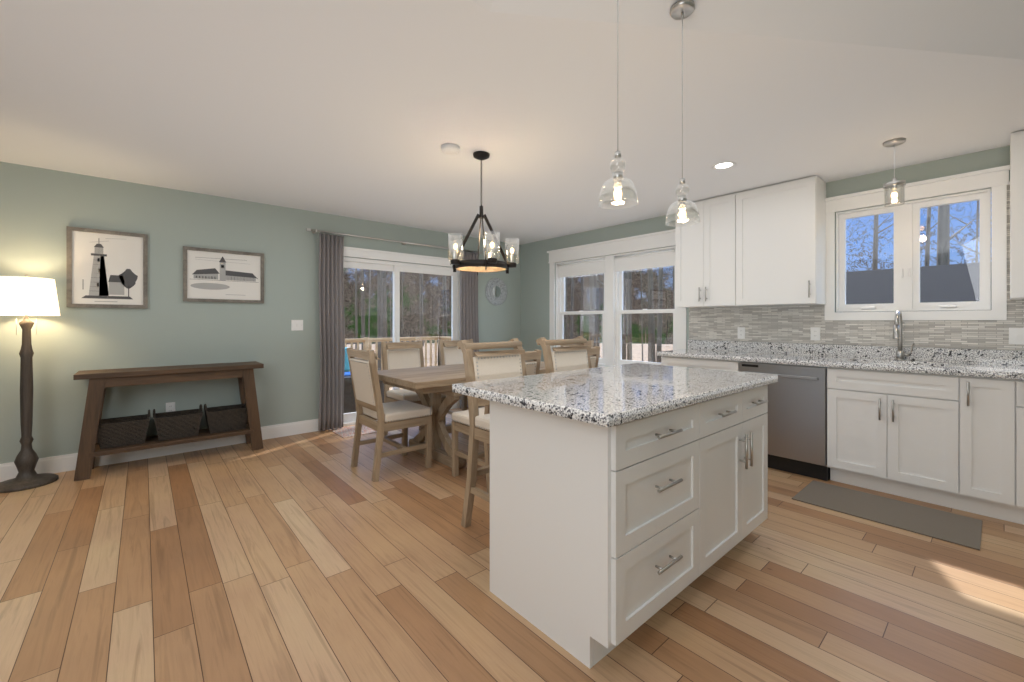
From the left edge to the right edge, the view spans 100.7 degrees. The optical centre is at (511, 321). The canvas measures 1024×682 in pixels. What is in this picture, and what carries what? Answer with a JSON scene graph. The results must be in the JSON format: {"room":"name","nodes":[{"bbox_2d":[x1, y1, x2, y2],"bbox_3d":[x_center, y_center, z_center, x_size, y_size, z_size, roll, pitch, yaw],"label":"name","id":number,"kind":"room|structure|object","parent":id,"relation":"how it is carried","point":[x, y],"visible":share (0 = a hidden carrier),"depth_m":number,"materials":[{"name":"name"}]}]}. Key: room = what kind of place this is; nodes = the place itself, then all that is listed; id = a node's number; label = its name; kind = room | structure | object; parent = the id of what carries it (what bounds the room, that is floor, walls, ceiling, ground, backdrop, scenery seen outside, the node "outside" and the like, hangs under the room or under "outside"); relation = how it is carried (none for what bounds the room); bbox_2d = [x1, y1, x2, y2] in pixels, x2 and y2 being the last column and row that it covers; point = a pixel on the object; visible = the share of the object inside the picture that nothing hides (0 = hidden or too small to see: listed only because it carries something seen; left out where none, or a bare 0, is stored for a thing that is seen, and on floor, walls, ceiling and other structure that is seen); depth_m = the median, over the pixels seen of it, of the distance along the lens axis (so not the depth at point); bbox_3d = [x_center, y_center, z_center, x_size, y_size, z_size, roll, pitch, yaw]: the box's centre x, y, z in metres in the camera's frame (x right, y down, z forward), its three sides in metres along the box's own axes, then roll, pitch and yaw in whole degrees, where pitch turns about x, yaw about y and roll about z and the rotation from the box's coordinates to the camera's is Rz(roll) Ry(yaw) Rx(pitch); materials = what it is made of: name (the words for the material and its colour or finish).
{"room":"kitchen","nodes":[
{"label":"kitchen","id":0,"kind":"room"},
{"bbox_2d":[0,162,520,463],"bbox_3d":[-3.118,0.000,4.014,8.800,2.440,0.150,0,0,-41],"label":"wall","id":1,"kind":"structure","parent":0,"point":[41,209],"depth_m":3.89,"materials":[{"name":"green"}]},
{"bbox_2d":[66,226,147,308],"bbox_3d":[-3.437,-0.446,3.618,0.500,0.659,0.027,0,0,-41],"label":"picture frame","id":2,"kind":"object","parent":1,"relation":"attached to","point":[106,268],"visible":0.94,"depth_m":3.60,"materials":[{"name":"white paper"}]},
{"bbox_2d":[0,419,317,481],"bbox_3d":[-4.194,1.153,2.970,5.505,0.135,0.014,0,0,-41],"label":"baseboard","id":3,"kind":"structure","parent":1,"relation":"attached to","point":[57,464],"depth_m":3.81,"materials":[{"name":"white wood"}]},
{"bbox_2d":[166,402,174,411],"bbox_3d":[-3.134,0.800,3.895,0.070,0.115,0.009,0,0,-41],"label":"electrical outlet plate","id":4,"kind":"object","parent":1,"relation":"attached to","point":[170,406],"visible":0.77,"depth_m":3.89,"materials":[{"name":"white plastic"}]},
{"bbox_2d":[183,246,263,302],"bbox_3d":[-2.810,-0.444,4.163,0.660,0.513,0.027,0,0,-41],"label":"picture frame","id":5,"kind":"object","parent":1,"relation":"attached to","point":[219,275],"visible":0.98,"depth_m":4.15,"materials":[{"name":"white paper"}]},
{"bbox_2d":[291,320,302,330],"bbox_3d":[-2.325,0.040,4.595,0.118,0.115,0.014,0,0,-41],"label":"switch plate","id":6,"kind":"object","parent":1,"relation":"attached to","point":[296,325],"visible":1,"depth_m":4.59,"materials":[{"name":"white plastic"}]},
{"bbox_2d":[306,228,481,253],"bbox_3d":[-1.355,-0.995,5.380,2.360,0.044,0.099,0,0,-41],"label":"curtain rod","id":7,"kind":"object","parent":1,"relation":"attached to","point":[314,231],"visible":0.92,"depth_m":5.17,"materials":[{"name":"silver metal"}]},
{"bbox_2d":[318,233,344,431],"bbox_3d":[-2.020,0.117,4.757,0.284,2.183,0.076,0,0,-41],"label":"curtain","id":8,"kind":"object","parent":7,"relation":"hanging from","point":[332,335],"visible":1,"depth_m":4.75,"materials":[{"name":"grey fabric"}]},
{"bbox_2d":[460,252,478,408],"bbox_3d":[-0.603,0.117,5.991,0.324,2.183,0.076,0,0,-41],"label":"curtain","id":9,"kind":"object","parent":7,"relation":"hanging from","point":[469,329],"visible":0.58,"depth_m":5.98,"materials":[{"name":"grey fabric"}]},
{"bbox_2d":[344,246,451,266],"bbox_3d":[-1.373,0.176,5.405,1.980,2.087,0.040,0,0,-41],"label":"trim","id":10,"kind":"structure","parent":1,"relation":"attached to","point":[386,255],"depth_m":5.32,"materials":[{"name":"white wood"}]},
{"bbox_2d":[343,257,459,425],"bbox_3d":[-1.426,0.232,5.466,1.752,1.976,0.098,0,0,-41],"label":"slider","id":11,"kind":"object","parent":1,"relation":"in","point":[396,268],"visible":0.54,"depth_m":5.41,"materials":[{"name":"white"}]},
{"bbox_2d":[485,278,506,305],"bbox_3d":[-0.231,-0.450,6.409,0.420,0.420,0.020,0,0,-41],"label":"decor","id":12,"kind":"object","parent":1,"relation":"attached to","point":[496,291],"visible":1,"depth_m":6.40,"materials":[{"name":"white"}]},
{"bbox_2d":[0,405,1023,681],"bbox_3d":[-1.002,1.250,1.580,8.800,0.060,6.600,0,0,-41],"label":"floor","id":13,"kind":"structure","parent":0,"point":[312,557],"depth_m":1.93,"materials":[{"name":"brown wood"}]},
{"bbox_2d":[0,274,59,492],"bbox_3d":[-3.641,0.432,3.182,0.350,1.575,0.350,0,0,-41],"label":"floor lamp","id":14,"kind":"object","parent":13,"relation":"on","point":[26,296],"visible":1,"depth_m":3.15,"materials":[{"name":"beige"}]},
{"bbox_2d":[73,361,263,480],"bbox_3d":[-2.969,0.815,3.774,1.270,0.820,0.363,0,0,-41],"label":"console table","id":15,"kind":"object","parent":13,"relation":"on","point":[89,449],"visible":0.98,"depth_m":3.58,"materials":[{"name":"brown wood"}]},
{"bbox_2d":[97,410,149,448],"bbox_3d":[-3.240,0.888,3.537,0.343,0.262,0.235,0,0,-41],"label":"basket","id":16,"kind":"object","parent":15,"relation":"on","point":[121,431],"visible":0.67,"depth_m":3.48,"materials":[{"name":"black wicker"}]},
{"bbox_2d":[153,404,202,440],"bbox_3d":[-2.968,0.888,3.773,0.343,0.262,0.235,0,0,-41],"label":"basket","id":17,"kind":"object","parent":15,"relation":"on","point":[177,424],"visible":1,"depth_m":3.71,"materials":[{"name":"black wicker"}]},
{"bbox_2d":[204,401,246,433],"bbox_3d":[-2.697,0.888,4.009,0.343,0.262,0.235,0,0,-41],"label":"basket","id":18,"kind":"object","parent":15,"relation":"on","point":[226,418],"visible":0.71,"depth_m":3.94,"materials":[{"name":"black wicker"}]},
{"bbox_2d":[330,424,376,437],"bbox_3d":[-1.643,1.217,4.832,0.700,0.006,0.450,0,0,-41],"label":"doormat","id":19,"kind":"object","parent":13,"relation":"on","point":[345,432],"visible":0.43,"depth_m":4.68,"materials":[{"name":"beige fabric"}]},
{"bbox_2d":[347,347,431,481],"bbox_3d":[-1.023,0.720,3.556,0.554,1.006,0.479,0,0,-41],"label":"chair","id":20,"kind":"object","parent":13,"relation":"on","point":[374,412],"visible":1,"depth_m":3.43,"materials":[{"name":"brown wood"}]},
{"bbox_2d":[381,341,445,445],"bbox_3d":[-1.040,0.720,4.474,0.479,1.006,0.554,0,0,-41],"label":"chair","id":21,"kind":"object","parent":13,"relation":"on","point":[400,355],"visible":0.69,"depth_m":4.54,"materials":[{"name":"beige fabric"}]},
{"bbox_2d":[438,339,483,433],"bbox_3d":[-0.512,0.720,4.933,0.479,1.006,0.554,0,0,-41],"label":"chair","id":22,"kind":"object","parent":13,"relation":"on","point":[450,353],"visible":0.19,"depth_m":5.00,"materials":[{"name":"beige fabric"}]},
{"bbox_2d":[378,360,545,467],"bbox_3d":[-0.310,0.838,4.136,1.900,0.765,0.950,0,0,-41],"label":"dining table","id":23,"kind":"object","parent":13,"relation":"on","point":[435,382],"visible":0.4,"depth_m":3.67,"materials":[{"name":"brown wood"}]},
{"bbox_2d":[456,338,526,527],"bbox_3d":[0.022,0.668,2.505,0.459,1.112,0.578,0,0,-41],"label":"stool","id":24,"kind":"object","parent":13,"relation":"on","point":[487,365],"visible":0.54,"depth_m":2.51,"materials":[{"name":"brown wood"}]},
{"bbox_2d":[452,349,541,492],"bbox_3d":[-0.130,0.720,3.320,0.479,1.006,0.554,0,0,-41],"label":"chair","id":25,"kind":"object","parent":13,"relation":"on","point":[460,422],"visible":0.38,"depth_m":3.25,"materials":[{"name":"brown wood"}]},
{"bbox_2d":[536,336,591,372],"bbox_3d":[0.528,0.668,2.945,0.459,1.112,0.578,0,0,-41],"label":"chair","id":26,"kind":"object","parent":13,"relation":"on","point":[561,359],"visible":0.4,"depth_m":3.02,"materials":[{"name":"beige fabric"}]},
{"bbox_2d":[560,340,593,355],"bbox_3d":[0.588,0.720,4.917,0.554,1.006,0.479,0,0,-41],"label":"chair","id":27,"kind":"object","parent":13,"relation":"on","point":[590,343],"visible":0.02,"depth_m":4.93,"materials":[{"name":"brown wood"}]},
{"bbox_2d":[589,346,599,367],"bbox_3d":[0.421,0.720,3.799,0.479,1.006,0.554,0,0,-41],"label":"chair","id":28,"kind":"object","parent":13,"relation":"on","point":[594,351],"visible":0.1,"depth_m":3.71,"materials":[{"name":"brown wood"}]},
{"bbox_2d":[485,379,777,668],"bbox_3d":[0.681,0.780,2.135,1.462,0.880,0.704,0,0,-41],"label":"kitchen island","id":29,"kind":"object","parent":13,"relation":"on","point":[626,500],"depth_m":1.66,"materials":[{"name":"white wood"}]},
{"bbox_2d":[452,363,777,426],"bbox_3d":[0.605,0.320,2.215,1.580,0.040,0.910,0,0,-41],"label":"island countertop","id":30,"kind":"structure","parent":29,"relation":"on","point":[599,396],"depth_m":1.90,"materials":[{"name":"grey stone"}]},
{"bbox_2d":[657,354,740,371],"bbox_3d":[1.961,0.780,4.162,0.632,0.880,0.732,0,0,-41],"label":"base cabinet","id":31,"kind":"object","parent":13,"relation":"on","point":[704,363],"depth_m":3.91,"materials":[{"name":"white"}]},
{"bbox_2d":[741,362,836,481],"bbox_3d":[2.406,0.780,3.649,0.632,0.880,0.751,0,0,-41],"label":"dishwasher","id":32,"kind":"object","parent":13,"relation":"on","point":[802,412],"depth_m":3.33,"materials":[{"name":"silver metal"}]},
{"bbox_2d":[792,480,982,549],"bbox_3d":[2.397,1.216,2.753,0.510,0.007,0.870,0,0,-41],"label":"kitchen mat","id":33,"kind":"object","parent":13,"relation":"on","point":[965,531],"visible":1,"depth_m":2.68,"materials":[{"name":"grey fabric"}]},
{"bbox_2d":[837,366,976,513],"bbox_3d":[2.856,0.780,3.131,0.632,0.880,0.745,0,0,-41],"label":"base cabinet","id":34,"kind":"object","parent":13,"relation":"on","point":[941,426],"depth_m":2.87,"materials":[{"name":"white wood"}]},
{"bbox_2d":[657,350,1023,381],"bbox_3d":[2.663,0.320,3.339,0.651,0.040,2.946,0,0,-41],"label":"countertop","id":35,"kind":"structure","parent":34,"relation":"on","point":[962,369],"depth_m":3.19,"materials":[{"name":"grey stone"}]},
{"bbox_2d":[893,310,916,361],"bbox_3d":[2.969,0.107,3.225,0.247,0.384,0.110,0,0,-41],"label":"faucet","id":36,"kind":"object","parent":35,"relation":"on","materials":[{"name":"silver metal"}]},
{"bbox_2d":[977,378,1023,524],"bbox_3d":[3.141,0.780,2.804,0.632,0.880,0.351,0,0,-41],"label":"base cabinet","id":37,"kind":"object","parent":13,"relation":"on","point":[1000,401],"depth_m":2.57,"materials":[{"name":"white wood"}]},
{"bbox_2d":[0,0,1023,244],"bbox_3d":[-1.002,-1.730,1.580,8.800,1.084,6.600,0,0,-41],"label":"ceiling","id":38,"kind":"structure","parent":0,"point":[358,108],"depth_m":2.31,"materials":[{"name":"white paint"}]},
{"bbox_2d":[441,143,459,154],"bbox_3d":[-0.431,-1.202,2.965,0.130,0.036,0.130,0,0,-41],"label":"smoke detector","id":39,"kind":"object","parent":38,"relation":"attached to","point":[450,148],"visible":1,"depth_m":2.92,"materials":[{"name":"white plastic"}]},
{"bbox_2d":[448,151,518,275],"bbox_3d":[-0.239,-0.787,3.078,0.512,0.864,0.532,0,0,-41],"label":"chandelier","id":40,"kind":"object","parent":38,"relation":"hanging from","point":[491,263],"visible":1,"depth_m":3.06,"materials":[{"name":"black metal"}]},
{"bbox_2d":[598,0,637,209],"bbox_3d":[0.355,-0.863,1.421,0.131,0.943,0.131,0,0,-41],"label":"pendant light","id":41,"kind":"object","parent":38,"relation":"hanging from","point":[618,178],"visible":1,"depth_m":1.41,"materials":[{"name":"clear glass"}]},
{"bbox_2d":[665,0,699,226],"bbox_3d":[0.678,-0.820,1.689,0.131,0.856,0.131,0,0,-41],"label":"pendant light","id":42,"kind":"object","parent":38,"relation":"hanging from","point":[681,9],"visible":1,"depth_m":1.68,"materials":[{"name":"clear glass"}]},
{"bbox_2d":[712,161,735,169],"bbox_3d":[1.653,-1.217,3.312,0.170,0.006,0.170,0,0,-41],"label":"recessed light","id":43,"kind":"object","parent":38,"relation":"in","point":[724,165],"visible":1,"depth_m":3.31,"materials":[{"name":"white"}]},
{"bbox_2d":[883,138,905,206],"bbox_3d":[2.590,-1.005,2.874,0.120,0.430,0.120,0,0,-41],"label":"pendant light","id":44,"kind":"object","parent":38,"relation":"hanging from","point":[894,184],"visible":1,"depth_m":2.86,"materials":[{"name":"clear glass"}]},
{"bbox_2d":[521,145,1016,365],"bbox_3d":[2.311,-0.630,4.361,0.150,3.700,6.450,0,0,-41],"label":"wall","id":45,"kind":"structure","parent":0,"point":[534,291],"depth_m":5.26,"materials":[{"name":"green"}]},
{"bbox_2d":[556,246,677,365],"bbox_3d":[1.305,-0.140,5.520,0.128,1.432,1.892,0,0,-41],"label":"window","id":46,"kind":"structure","parent":45,"relation":"in","point":[611,324],"depth_m":5.45,"materials":[{"name":"white"}]},
{"bbox_2d":[557,249,674,277],"bbox_3d":[1.270,-0.729,5.490,0.034,0.187,1.840,0,0,-41],"label":"roller shade","id":47,"kind":"object","parent":46,"relation":"attached to","point":[665,258],"visible":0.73,"depth_m":5.32,"materials":[{"name":"white fabric"}]},
{"bbox_2d":[547,229,686,366],"bbox_3d":[1.228,-0.170,5.454,0.050,1.730,2.140,0,0,-41],"label":"window frame","id":48,"kind":"structure","parent":45,"relation":"attached to","point":[666,238],"depth_m":5.40,"materials":[{"name":"white wood"}]},
{"bbox_2d":[675,130,1023,307],"bbox_3d":[2.774,-0.682,3.425,0.358,1.064,2.930,0,0,-41],"label":"upper cabinet","id":49,"kind":"object","parent":45,"relation":"attached to","point":[764,246],"visible":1,"depth_m":3.80,"materials":[{"name":"white wood"}]},
{"bbox_2d":[689,180,1023,350],"bbox_3d":[2.917,-0.391,3.543,0.008,1.178,2.960,0,0,-41],"label":"tile","id":50,"kind":"structure","parent":45,"relation":"attached to","point":[787,324],"depth_m":3.61,"materials":[{"name":"grey tile"}]},
{"bbox_2d":[738,327,744,338],"bbox_3d":[2.294,0.115,4.247,0.009,0.115,0.070,0,0,-41],"label":"electrical outlet plate","id":51,"kind":"object","parent":50,"relation":"attached to","point":[741,332],"visible":1,"depth_m":4.24,"materials":[{"name":"white plastic"}]},
{"bbox_2d":[811,327,819,339],"bbox_3d":[2.701,0.110,3.779,0.009,0.115,0.070,0,0,-41],"label":"electrical outlet plate","id":52,"kind":"object","parent":50,"relation":"attached to","point":[815,333],"visible":1,"depth_m":3.78,"materials":[{"name":"white plastic"}]},
{"bbox_2d":[1009,328,1023,344],"bbox_3d":[3.457,0.100,2.905,0.014,0.115,0.070,0,0,-41],"label":"switch plate","id":53,"kind":"object","parent":50,"relation":"attached to","point":[1016,336],"visible":1,"depth_m":2.90,"materials":[{"name":"white plastic"}]},
{"bbox_2d":[689,340,1023,365],"bbox_3d":[2.901,0.249,3.545,0.022,0.100,2.946,0,0,-41],"label":"backsplash","id":54,"kind":"structure","parent":45,"relation":"attached to","point":[1002,357],"depth_m":3.49,"materials":[{"name":"grey stone"}]},
{"bbox_2d":[836,188,990,311],"bbox_3d":[3.151,-0.515,3.388,0.118,0.862,0.892,0,0,-41],"label":"kitchen window","id":55,"kind":"structure","parent":45,"relation":"in","point":[906,245],"depth_m":3.35,"materials":[{"name":"white"}]},
{"bbox_2d":[825,165,1009,319],"bbox_3d":[3.081,-0.542,3.328,0.043,1.065,1.100,0,0,-41],"label":"trim","id":56,"kind":"structure","parent":45,"relation":"attached to","point":[996,180],"depth_m":3.15,"materials":[{"name":"white wood"}]},
{"label":"outside","id":57,"kind":"structure","parent":0,"visible":0},
{"bbox_2d":[346,343,672,366],"bbox_3d":[0.139,3.570,6.745,180.000,0.300,180.000,0,0,-41],"label":"ground","id":58,"kind":"structure","parent":57,"point":[668,347],"depth_m":50.11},
{"bbox_2d":[345,336,450,396],"bbox_3d":[-2.541,1.895,6.742,5.250,3.150,3.190,0,0,-41],"label":"railing","id":59,"kind":"object","parent":58,"relation":"on","point":[368,342],"depth_m":8.77,"materials":[{"name":"wood"}]},
{"bbox_2d":[344,347,383,412],"bbox_3d":[-2.525,0.844,6.166,0.880,0.847,1.680,0,0,-41],"label":"patio furniture","id":60,"kind":"object","parent":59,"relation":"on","point":[347,402],"depth_m":5.48,"materials":[{"name":"black metal"}]},
{"bbox_2d":[343,200,979,369],"bbox_3d":[1.600,-8.518,19.797,79.874,24.094,82.506,0,0,-41],"label":"trees","id":61,"kind":"object","parent":58,"relation":"on","point":[942,238],"depth_m":27.58,"materials":[{"name":"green plant"}]},
{"bbox_2d":[846,262,979,311],"bbox_3d":[14.739,0.795,12.813,8.000,5.250,12.000,0,0,-41],"label":"neighbor house","id":62,"kind":"structure","parent":58,"relation":"on","point":[962,282],"depth_m":13.33,"materials":[{"name":"grey"}]},
{"bbox_2d":[343,200,979,343],"bbox_3d":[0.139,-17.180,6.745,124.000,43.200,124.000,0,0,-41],"label":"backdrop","id":63,"kind":"structure","parent":57,"point":[954,254],"depth_m":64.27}
]}

